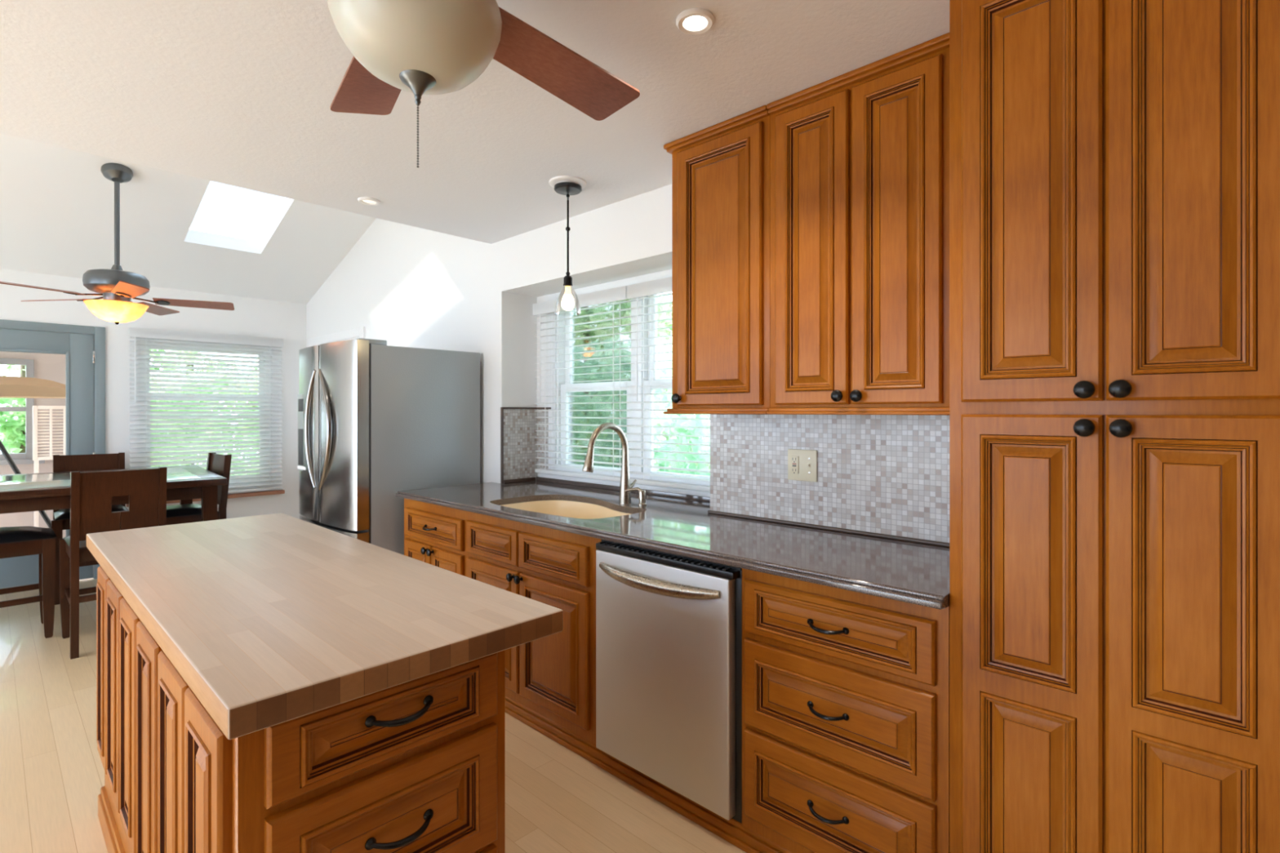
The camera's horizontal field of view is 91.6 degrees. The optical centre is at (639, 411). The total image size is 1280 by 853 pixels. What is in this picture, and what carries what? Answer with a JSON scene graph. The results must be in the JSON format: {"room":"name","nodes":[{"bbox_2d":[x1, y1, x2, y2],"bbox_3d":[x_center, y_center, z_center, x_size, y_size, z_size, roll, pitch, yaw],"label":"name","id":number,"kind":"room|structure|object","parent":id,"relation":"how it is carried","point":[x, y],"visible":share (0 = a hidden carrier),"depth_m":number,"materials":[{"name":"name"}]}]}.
{"room":"kitchen","nodes":[
{"label":"kitchen","id":0,"kind":"room"},
{"bbox_2d":[0,351,65,538],"bbox_3d":[-7.345,0.125,5.484,0.100,2.530,3.800,0,0,44],"label":"wall","id":1,"kind":"structure","parent":0,"point":[49,366],"depth_m":6.54,"materials":[{"name":"beige paint"}]},
{"bbox_2d":[0,358,44,465],"bbox_3d":[-6.720,0.000,6.052,0.120,1.080,1.345,0,0,44],"label":"window","id":2,"kind":"structure","parent":1,"relation":"in","point":[25,458],"depth_m":6.43,"materials":[{"name":"grey"}]},
{"bbox_2d":[79,577,93,581],"bbox_3d":[-6.585,1.435,4.759,2.400,0.090,3.800,0,0,44],"label":"floor","id":3,"kind":"structure","parent":0,"point":[89,578],"depth_m":5.16,"materials":[{"name":"beige"}]},
{"bbox_2d":[0,376,65,528],"bbox_3d":[-6.155,0.539,5.137,0.900,1.718,2.192,0,0,44],"label":"swing","id":4,"kind":"object","parent":3,"relation":"on","point":[12,387],"visible":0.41,"depth_m":5.48,"materials":[{"name":"beige fabric"}]},
{"bbox_2d":[32,405,65,527],"bbox_3d":[-6.102,0.665,6.468,0.040,1.450,0.300,0,0,44],"label":"shutter","id":5,"kind":"object","parent":3,"relation":"on","point":[35,458],"visible":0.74,"depth_m":6.42,"materials":[{"name":"beige wood"}]},
{"bbox_2d":[0,269,306,519],"bbox_3d":[-5.051,0.135,4.520,0.150,2.450,5.370,0,0,44],"label":"wall","id":6,"kind":"structure","parent":0,"point":[251,317],"depth_m":5.48,"materials":[{"name":"white paint"}]},
{"bbox_2d":[0,319,105,588],"bbox_3d":[-4.811,0.335,4.746,0.166,2.050,1.108,0,0,44],"label":"door","id":7,"kind":"structure","parent":6,"relation":"in","point":[83,347],"depth_m":4.96,"materials":[{"name":"grey paint"}]},
{"bbox_2d":[125,338,284,506],"bbox_3d":[-3.908,0.083,5.654,0.160,1.425,1.190,0,0,44],"label":"window","id":8,"kind":"structure","parent":6,"relation":"in","point":[277,491],"depth_m":5.70,"materials":[{"name":"white"}]},
{"bbox_2d":[128,327,283,493],"bbox_3d":[-3.853,0.023,5.595,0.068,1.444,1.154,0,0,44],"label":"window blind","id":9,"kind":"object","parent":8,"relation":"attached to","point":[135,333],"visible":0.85,"depth_m":5.58,"materials":[{"name":"white plastic"}]},
{"bbox_2d":[0,133,376,304],"bbox_3d":[-3.873,-1.630,3.314,3.620,1.248,5.490,0,0,44],"label":"ceiling","id":10,"kind":"structure","parent":0,"point":[57,203],"depth_m":4.67,"materials":[{"name":"white paint"}]},
{"bbox_2d":[0,163,234,324],"bbox_3d":[-3.327,-1.064,3.971,1.178,1.012,1.230,0,0,44],"label":"ceiling fan","id":11,"kind":"object","parent":10,"relation":"hanging from","point":[117,286],"visible":1,"depth_m":3.94,"materials":[{"name":"grey metal"}]},
{"bbox_2d":[189,180,286,241],"bbox_3d":[-2.946,-1.611,4.631,1.215,0.397,0.587,0,0,44],"label":"window","id":12,"kind":"structure","parent":10,"relation":"attached to","point":[225,210],"depth_m":4.81,"materials":[{"name":"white glass"}]},
{"bbox_2d":[0,578,746,852],"bbox_3d":[-1.513,1.420,1.167,9.600,0.120,5.400,0,0,44],"label":"floor","id":13,"kind":"structure","parent":0,"point":[557,800],"depth_m":2.31,"materials":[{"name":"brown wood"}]},
{"bbox_2d":[0,525,57,638],"bbox_3d":[-4.034,1.032,3.522,0.420,0.655,1.050,0,0,44],"label":"chair","id":14,"kind":"object","parent":13,"relation":"on","point":[15,541],"visible":1,"depth_m":3.72,"materials":[{"name":"brown wood"}]},
{"bbox_2d":[0,525,57,544],"bbox_3d":[-4.034,0.735,3.522,0.410,0.060,1.050,0,0,44],"label":"seat cushion","id":15,"kind":"object","parent":14,"relation":"on","point":[26,535],"depth_m":3.71,"materials":[{"name":"black leather"}]},
{"bbox_2d":[51,452,128,604],"bbox_3d":[-4.140,0.845,4.702,0.454,1.030,0.532,0,0,-44],"label":"dining chair","id":16,"kind":"object","parent":13,"relation":"on","point":[60,522],"visible":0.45,"depth_m":4.76,"materials":[{"name":"brown wood"}]},
{"bbox_2d":[53,504,128,520],"bbox_3d":[-4.115,0.740,4.676,0.416,0.050,0.450,0,0,-44],"label":"seat cushion","id":17,"kind":"object","parent":16,"relation":"on","point":[59,514],"depth_m":4.54,"materials":[{"name":"black leather"}]},
{"bbox_2d":[59,466,167,659],"bbox_3d":[-3.140,0.845,3.720,0.532,1.030,0.454,0,0,44],"label":"dining chair","id":18,"kind":"object","parent":13,"relation":"on","point":[91,493],"visible":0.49,"depth_m":3.53,"materials":[{"name":"brown wood"}]},
{"bbox_2d":[63,535,87,548],"bbox_3d":[-3.166,0.740,3.744,0.450,0.050,0.416,0,0,44],"label":"seat cushion","id":19,"kind":"object","parent":18,"relation":"on","point":[82,544],"depth_m":3.51,"materials":[{"name":"black leather"}]},
{"bbox_2d":[0,465,226,521],"bbox_3d":[-4.050,0.907,4.042,2.100,0.906,1.370,0,0,-42],"label":"dining table","id":20,"kind":"object","parent":13,"relation":"on","point":[24,492],"visible":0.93,"depth_m":4.09,"materials":[{"name":"brown wood"}]},
{"bbox_2d":[165,452,231,524],"bbox_3d":[-3.461,0.845,4.704,0.454,1.030,0.532,0,0,41],"label":"dining chair","id":21,"kind":"object","parent":13,"relation":"on","point":[218,464],"visible":0.17,"depth_m":4.73,"materials":[{"name":"brown wood"}]},
{"bbox_2d":[166,503,219,518],"bbox_3d":[-3.484,0.740,4.677,0.416,0.050,0.450,0,0,41],"label":"seat cushion","id":22,"kind":"object","parent":21,"relation":"on","point":[188,510],"depth_m":4.60,"materials":[{"name":"black leather"}]},
{"bbox_2d":[96,565,505,852],"bbox_3d":[-1.033,0.928,1.698,1.683,0.864,0.540,0,0,44],"label":"base cabinet","id":23,"kind":"object","parent":13,"relation":"on","point":[416,766],"visible":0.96,"depth_m":1.18,"materials":[{"name":"brown wood"}]},
{"bbox_2d":[86,512,563,739],"bbox_3d":[-1.098,0.471,1.839,1.943,0.050,0.648,0,0,44],"label":"island countertop","id":24,"kind":"structure","parent":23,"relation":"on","point":[268,620],"depth_m":1.39,"materials":[{"name":"beige wood"}]},
{"bbox_2d":[297,337,479,555],"bbox_3d":[-1.646,0.476,3.969,0.910,1.768,0.867,0,0,44],"label":"refrigerator","id":25,"kind":"object","parent":13,"relation":"on","point":[377,420],"visible":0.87,"depth_m":3.59,"materials":[{"name":"grey metal"}]},
{"bbox_2d":[404,497,467,576],"bbox_3d":[-0.912,0.883,3.471,0.672,0.814,0.629,0,0,44],"label":"base cabinet","id":26,"kind":"object","parent":13,"relation":"on","point":[434,535],"visible":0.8,"depth_m":3.23,"materials":[{"name":"brown wood"}]},
{"bbox_2d":[395,476,949,609],"bbox_3d":[-0.016,0.448,2.810,2.892,0.056,0.892,0,0,44],"label":"countertop","id":27,"kind":"structure","parent":26,"relation":"on","point":[916,573],"depth_m":2.21,"materials":[{"name":"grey stone"}]},
{"bbox_2d":[501,500,631,519],"bbox_3d":[-0.342,0.576,2.971,0.830,0.200,0.496,0,0,44],"label":"sink","id":28,"kind":"object","parent":27,"relation":"in","point":[575,509],"visible":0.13,"depth_m":3.28,"materials":[{"name":"beige"}]},
{"bbox_2d":[582,422,636,504],"bbox_3d":[-0.137,0.249,2.957,0.060,0.393,0.345,0,0,44],"label":"faucet","id":29,"kind":"object","parent":27,"relation":"on","point":[624,497],"visible":1,"depth_m":3.00,"materials":[{"name":"silver metal"}]},
{"bbox_2d":[624,487,646,505],"bbox_3d":[-0.021,0.404,2.975,0.104,0.083,0.042,0,0,0],"label":"soap dispenser","id":30,"kind":"object","parent":27,"relation":"on","point":[642,492],"visible":1,"depth_m":2.96,"materials":[{"name":"silver metal"}]},
{"bbox_2d":[466,502,601,744],"bbox_3d":[-0.319,0.883,2.907,0.964,0.814,0.626,0,0,44],"label":"base cabinet","id":31,"kind":"object","parent":13,"relation":"on","point":[553,676],"visible":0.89,"depth_m":2.58,"materials":[{"name":"brown wood"}]},
{"bbox_2d":[505,695,792,852],"bbox_3d":[-0.275,1.325,2.534,2.888,0.070,0.062,0,0,44],"label":"trim","id":32,"kind":"structure","parent":13,"relation":"on","point":[732,831],"depth_m":2.21,"materials":[{"name":"brown wood"}]},
{"bbox_2d":[595,539,742,822],"bbox_3d":[0.243,0.883,2.331,0.637,0.812,0.651,0,0,44],"label":"dishwasher","id":33,"kind":"object","parent":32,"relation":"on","point":[668,626],"visible":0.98,"depth_m":2.09,"materials":[{"name":"silver metal"}]},
{"bbox_2d":[742,568,949,852],"bbox_3d":[0.715,0.883,1.919,0.606,0.814,0.629,0,0,44],"label":"base cabinet","id":34,"kind":"object","parent":13,"relation":"on","point":[846,693],"visible":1,"depth_m":1.70,"materials":[{"name":"brown wood"}]},
{"bbox_2d":[949,0,1279,852],"bbox_3d":[1.263,0.158,1.399,0.903,2.405,0.626,0,0,44],"label":"pantry cabinet","id":35,"kind":"object","parent":13,"relation":"on","point":[1114,165],"visible":1,"depth_m":1.29,"materials":[{"name":"brown wood"}]},
{"bbox_2d":[0,0,949,244],"bbox_3d":[-0.329,-1.713,0.017,6.300,1.306,5.370,0,0,44],"label":"ceiling","id":36,"kind":"structure","parent":0,"point":[237,93],"depth_m":2.06,"materials":[{"name":"white paint"}]},
{"bbox_2d":[357,196,380,205],"bbox_3d":[-1.360,-1.054,3.124,0.104,0.012,0.104,0,0,44],"label":"recessed light","id":37,"kind":"object","parent":36,"relation":"in","point":[367,201],"visible":1,"depth_m":3.12,"materials":[{"name":"white"}]},
{"bbox_2d":[327,0,639,168],"bbox_3d":[-0.445,-0.780,1.308,1.267,0.559,1.243,0,0,44],"label":"ceiling fan","id":38,"kind":"object","parent":36,"relation":"hanging from","point":[419,47],"visible":1,"depth_m":1.27,"materials":[{"name":"grey metal"}]},
{"bbox_2d":[549,175,586,315],"bbox_3d":[-0.334,-0.756,2.881,0.174,0.608,0.174,0,0,44],"label":"pendant light","id":39,"kind":"object","parent":36,"relation":"hanging from","point":[568,185],"visible":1,"depth_m":2.86,"materials":[{"name":"white"}]},
{"bbox_2d":[563,275,573,286],"bbox_3d":[-0.334,-0.605,2.881,0.044,0.050,0.044,0,0,44],"label":"socket","id":40,"kind":"object","parent":39,"relation":"attached to","point":[567,280],"depth_m":2.86,"materials":[{"name":"brown metal"}]},
{"bbox_2d":[675,8,714,35],"bbox_3d":[0.149,-1.054,1.685,0.104,0.012,0.104,0,0,44],"label":"recessed light","id":41,"kind":"object","parent":36,"relation":"in","point":[693,21],"visible":1,"depth_m":1.68,"materials":[{"name":"white"}]},
{"bbox_2d":[306,184,671,483],"bbox_3d":[0.220,-0.428,3.093,9.750,3.576,0.380,0,0,44],"label":"wall","id":42,"kind":"structure","parent":0,"point":[408,286],"depth_m":4.00,"materials":[{"name":"white paint"}]},
{"bbox_2d":[308,326,364,346],"bbox_3d":[-2.794,0.323,5.692,1.300,2.075,0.018,0,0,44],"label":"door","id":43,"kind":"structure","parent":42,"relation":"in","point":[353,334],"depth_m":5.59,"materials":[{"name":"white paint"}]},
{"bbox_2d":[503,408,548,479],"bbox_3d":[-0.706,0.215,3.899,0.163,0.461,0.270,0,0,44],"label":"tiled wall","id":44,"kind":"structure","parent":42,"relation":"attached to","point":[520,433],"depth_m":3.96,"materials":[{"name":"tile"}]},
{"bbox_2d":[500,407,551,484],"bbox_3d":[-0.709,0.209,3.898,0.167,0.473,0.276,0,0,44],"label":"trim","id":45,"kind":"structure","parent":44,"relation":"attached to","point":[526,479],"depth_m":3.85,"materials":[{"name":"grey tile"}]},
{"bbox_2d":[538,269,710,497],"bbox_3d":[-0.041,-0.160,3.500,1.556,1.160,0.130,0,0,44],"label":"window","id":46,"kind":"structure","parent":42,"relation":"in","point":[629,375],"depth_m":3.66,"materials":[{"name":"white"}]},
{"bbox_2d":[533,285,633,481],"bbox_3d":[-0.354,-0.147,3.666,0.832,1.064,0.068,0,0,44],"label":"window blind","id":47,"kind":"object","parent":46,"relation":"attached to","point":[617,294],"visible":0.86,"depth_m":3.59,"materials":[{"name":"white plastic"}]},
{"bbox_2d":[626,276,710,491],"bbox_3d":[0.202,-0.147,3.136,0.691,1.064,0.068,0,0,44],"label":"window blind","id":48,"kind":"object","parent":46,"relation":"attached to","point":[661,286],"visible":0.45,"depth_m":3.25,"materials":[{"name":"white plastic"}]},
{"bbox_2d":[663,105,769,414],"bbox_3d":[0.370,-0.524,2.419,0.473,1.068,0.370,0,0,44],"label":"upper cabinet","id":49,"kind":"object","parent":42,"relation":"attached to","point":[721,171],"visible":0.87,"depth_m":2.27,"materials":[{"name":"brown wood"}]},
{"bbox_2d":[710,413,949,542],"bbox_3d":[0.731,0.193,2.337,1.163,0.506,0.008,0,0,44],"label":"tiled wall","id":50,"kind":"structure","parent":42,"relation":"attached to","point":[887,474],"depth_m":2.31,"materials":[{"name":"tile"}]},
{"bbox_2d":[787,448,817,482],"bbox_3d":[0.628,0.209,2.419,0.125,0.122,0.016,0,0,44],"label":"outlet plate","id":51,"kind":"object","parent":50,"relation":"attached to","point":[802,464],"visible":1,"depth_m":2.42,"materials":[{"name":"beige plastic"}]},
{"bbox_2d":[791,455,798,473],"bbox_3d":[0.606,0.208,2.439,0.034,0.069,0.005,0,0,44],"label":"receptacle","id":52,"kind":"object","parent":51,"relation":"attached to","point":[794,459],"depth_m":2.44,"materials":[{"name":"beige plastic"}]},
{"bbox_2d":[707,510,949,546],"bbox_3d":[0.722,0.439,2.332,1.168,0.012,0.012,0,0,44],"label":"trim","id":53,"kind":"structure","parent":50,"relation":"attached to","point":[837,529],"depth_m":2.31,"materials":[{"name":"grey stone"}]},
{"bbox_2d":[766,32,949,415],"bbox_3d":[0.780,-0.524,2.028,0.660,1.068,0.370,0,0,44],"label":"upper cabinet","id":54,"kind":"object","parent":42,"relation":"attached to","point":[860,157],"visible":0.77,"depth_m":1.90,"materials":[{"name":"brown wood"}]},
{"label":"outside","id":55,"kind":"structure","parent":0,"visible":0},
{"bbox_3d":[-2.205,1.575,3.484,32.000,0.170,30.000,0,0,44],"label":"lawn","id":56,"kind":"structure","parent":55,"visible":0},
{"bbox_2d":[0,364,25,453],"bbox_3d":[-9.955,-1.082,10.047,1.658,5.171,1.786,0,0,44],"label":"tree","id":57,"kind":"object","parent":56,"relation":"on","point":[13,430],"visible":0.12,"depth_m":9.82,"materials":[{"name":"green plant"}]},
{"bbox_2d":[150,349,199,457],"bbox_3d":[-7.646,-0.460,9.378,1.646,3.927,1.668,0,0,-10],"label":"tree","id":58,"kind":"object","parent":56,"relation":"on","point":[150,349],"visible":0.02,"depth_m":9.64,"materials":[{"name":"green plant"}]},
{"bbox_2d":[161,351,242,466],"bbox_3d":[-8.456,-0.865,11.698,1.771,4.736,1.772,0,0,44],"label":"tree","id":59,"kind":"object","parent":56,"relation":"on","point":[181,351],"visible":0.02,"depth_m":11.60,"materials":[{"name":"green plant"}]},
{"bbox_2d":[150,368,258,475],"bbox_3d":[-5.613,0.499,8.800,1.457,2.154,3.775,0,0,44],"label":"hedge","id":60,"kind":"object","parent":56,"relation":"on","point":[176,369],"visible":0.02,"depth_m":8.32,"materials":[{"name":"green plant"}]},
{"bbox_2d":[245,367,257,453],"bbox_3d":[-6.121,-0.531,10.930,1.566,4.069,1.816,0,0,44],"label":"tree","id":61,"kind":"object","parent":56,"relation":"on","point":[251,367],"visible":0.02,"depth_m":10.33,"materials":[{"name":"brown plant"}]},
{"bbox_2d":[653,333,710,475],"bbox_3d":[-0.597,0.339,7.191,6.977,2.463,1.462,0,0,44],"label":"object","id":62,"kind":"object","parent":56,"relation":"on","point":[660,365],"visible":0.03,"depth_m":5.81,"materials":[{"name":"green plant"}]},
{"bbox_2d":[653,293,710,471],"bbox_3d":[0.728,-0.990,8.803,1.386,4.985,1.967,0,0,44],"label":"tree","id":63,"kind":"object","parent":56,"relation":"on","point":[667,331],"visible":0.03,"depth_m":8.31,"materials":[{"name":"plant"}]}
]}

